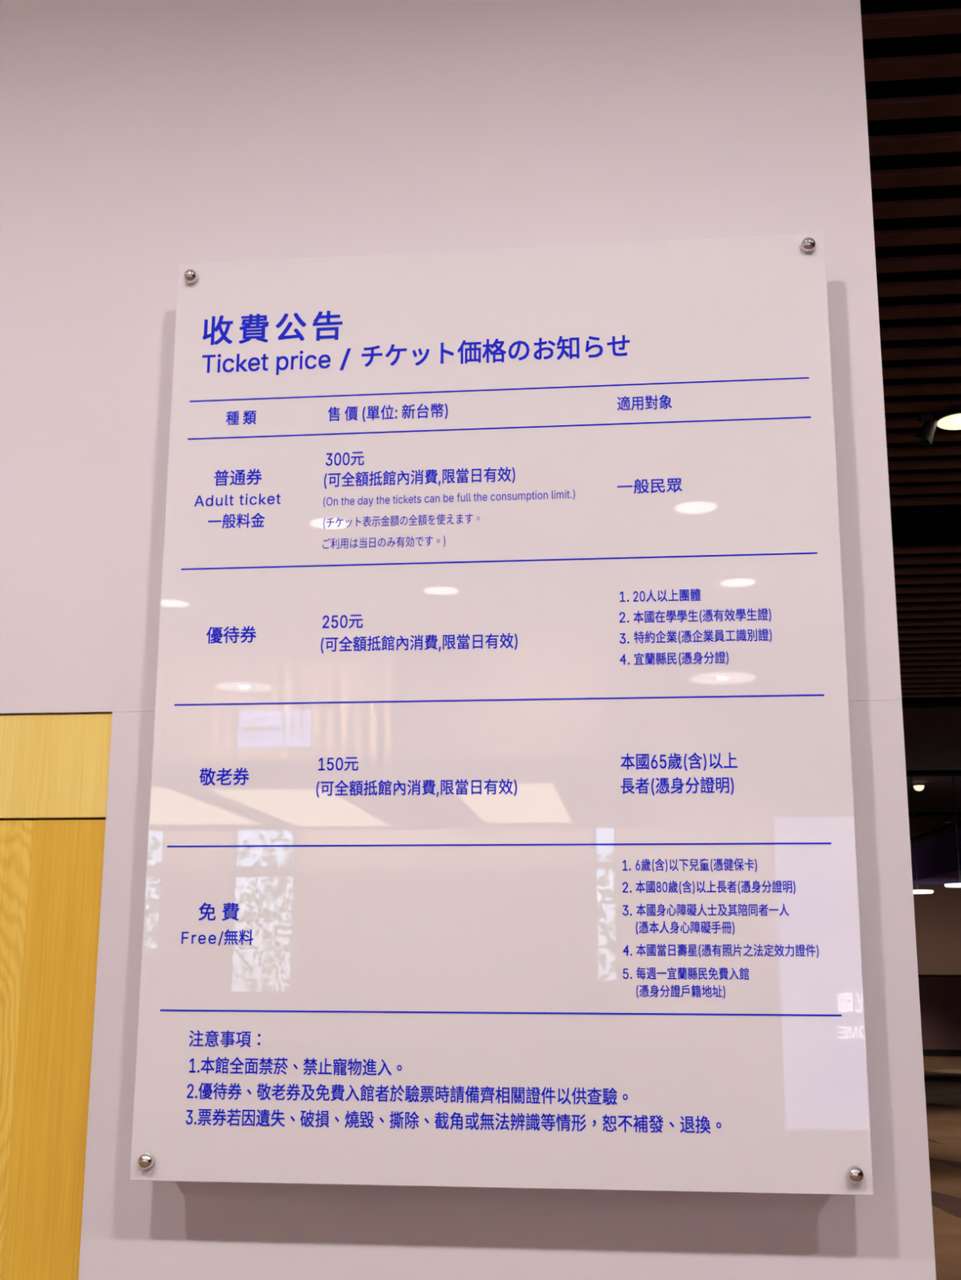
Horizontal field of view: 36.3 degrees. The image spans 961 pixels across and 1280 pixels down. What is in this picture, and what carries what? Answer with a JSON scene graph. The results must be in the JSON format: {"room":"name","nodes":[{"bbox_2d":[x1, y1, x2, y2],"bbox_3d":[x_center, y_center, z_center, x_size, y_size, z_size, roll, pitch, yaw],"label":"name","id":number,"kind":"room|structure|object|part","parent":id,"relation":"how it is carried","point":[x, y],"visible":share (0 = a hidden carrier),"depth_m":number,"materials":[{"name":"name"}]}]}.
{"room":"museum entrance lobby","nodes":[
{"label":"museum entrance lobby","id":0,"kind":"room"},
{"bbox_2d":[0,0,936,1279],"bbox_3d":[-3.109,-0.344,3.006,7.668,5.200,0.151,-1,-13,6],"label":"wall","id":1,"kind":"structure","parent":0,"point":[140,140],"depth_m":2.66,"materials":[{"name":"grey"}]},
{"bbox_2d":[0,713,111,1279],"bbox_3d":[-1.181,1.143,2.410,1.088,2.052,0.060,-1,-13,6],"label":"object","id":2,"kind":"structure","parent":1,"relation":"in","point":[54,768],"depth_m":2.46,"materials":[{"name":"yellow wood"}]},
{"bbox_3d":[-1.150,0.228,2.597,1.027,0.180,0.024,-1,-13,6],"label":"transom panel","id":3,"kind":"part","parent":2,"relation":"part of","materials":[{"name":"yellow wood"}]},
{"bbox_2d":[129,233,873,1195],"bbox_3d":[0.023,0.080,2.431,1.140,1.559,0.080,-1,-13,6],"label":"price sign","id":4,"kind":"object","parent":1,"relation":"attached to","point":[501,821],"visible":1,"depth_m":2.39,"materials":[{"name":"white plastic"}]},
{"bbox_2d":[859,0,960,672],"bbox_3d":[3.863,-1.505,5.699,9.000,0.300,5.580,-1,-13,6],"label":"ceiling","id":5,"kind":"structure","parent":0,"point":[918,488],"depth_m":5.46,"materials":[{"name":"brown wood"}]},
{"bbox_3d":[4.158,-0.910,8.347,9.000,0.300,0.120,-1,-13,6],"label":"carrier rail","id":6,"kind":"part","parent":5,"relation":"part of","materials":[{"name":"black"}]},
{"bbox_2d":[915,413,937,445],"bbox_3d":[2.121,-0.997,6.975,0.110,0.147,0.080,-1,-13,6],"label":"track spotlight","id":7,"kind":"object","parent":5,"relation":"attached to","point":[925,436],"visible":1,"depth_m":6.96,"materials":[{"name":"grey plastic"}]},
{"bbox_2d":[932,357,960,430],"bbox_3d":[2.280,-1.181,6.999,0.230,0.306,0.230,-1,-13,6],"label":"recessed light","id":8,"kind":"object","parent":5,"relation":"in","point":[953,420],"visible":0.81,"depth_m":6.94,"materials":[{"name":"grey plastic"}]},
{"bbox_2d":[892,545,960,707],"bbox_3d":[4.480,-0.047,11.189,9.000,0.140,5.600,-1,-13,6],"label":"ceiling","id":9,"kind":"structure","parent":0,"point":[926,695],"depth_m":10.88,"materials":[{"name":"brown wood"}]},
{"bbox_3d":[3.490,-0.090,11.155,0.040,0.059,5.300,-1,-13,6],"label":"carrier rail","id":10,"kind":"part","parent":9,"relation":"part of","materials":[{"name":"black"}]},
{"bbox_2d":[900,671,960,840],"bbox_3d":[3.344,2.571,23.564,16.000,0.250,19.300,-1,-13,6],"label":"ceiling","id":11,"kind":"structure","parent":0,"point":[931,735],"depth_m":18.76,"materials":[{"name":"grey paint"}]},
{"bbox_2d":[913,782,924,791],"bbox_3d":[6.154,2.059,20.592,0.150,0.125,0.150,-1,-13,6],"label":"spotlight","id":12,"kind":"object","parent":11,"relation":"attached to","point":[918,788],"visible":1,"depth_m":20.55,"materials":[{"name":"grey plastic"}]},
{"bbox_3d":[6.154,2.083,20.586,0.150,0.075,0.150,-1,-13,6],"label":"lamp shade","id":13,"kind":"part","parent":12,"relation":"part of","materials":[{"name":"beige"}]},
{"bbox_2d":[910,776,933,893],"bbox_3d":[5.860,2.624,19.817,0.400,1.570,0.400,-1,-13,6],"label":"pendant lamp","id":14,"kind":"object","parent":11,"relation":"hanging from","point":[915,891],"visible":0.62,"depth_m":19.73,"materials":[{"name":"white"}]},
{"bbox_2d":[910,823,960,884],"bbox_3d":[8.525,3.562,25.495,1.550,0.785,10.000,-1,-13,6],"label":"fascia","id":15,"kind":"object","parent":11,"relation":"attached to","point":[936,852],"visible":0.55,"depth_m":27.68,"materials":[{"name":"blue paint"}]},
{"bbox_2d":[944,776,960,887],"bbox_3d":[6.417,2.572,19.767,0.400,1.485,0.400,-1,-13,6],"label":"pendant lamp","id":16,"kind":"object","parent":11,"relation":"hanging from","point":[948,885],"visible":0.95,"depth_m":19.69,"materials":[{"name":"white"}]},
{"bbox_2d":[912,884,960,974],"bbox_3d":[4.348,6.535,32.201,16.000,4.600,0.200,-1,-13,6],"label":"wall","id":17,"kind":"structure","parent":0,"point":[937,914],"depth_m":31.55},
{"bbox_2d":[922,1055,960,1279],"bbox_3d":[1.923,4.020,10.046,16.000,0.202,45.200,-1,-13,6],"label":"floor","id":18,"kind":"structure","parent":0,"point":[942,1073],"depth_m":13.16,"materials":[{"name":"brown wood"}]},
{"bbox_2d":[918,974,960,1056],"bbox_3d":[8.257,7.422,29.091,7.500,1.540,0.700,-1,-13,6],"label":"countertop","id":19,"kind":"structure","parent":18,"relation":"on","point":[940,995],"depth_m":28.72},
{"bbox_2d":[918,974,960,977],"bbox_3d":[8.261,6.691,29.255,7.500,0.040,0.700,-1,-13,6],"label":"countertop","id":20,"kind":"structure","parent":19,"relation":"on","point":[939,975],"depth_m":28.83,"materials":[{"name":"grey"}]},
{"bbox_3d":[8.221,8.049,28.640,7.400,0.120,0.010,-1,-13,6],"label":"kick plate","id":21,"kind":"part","parent":19,"relation":"part of","materials":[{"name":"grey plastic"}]}
]}

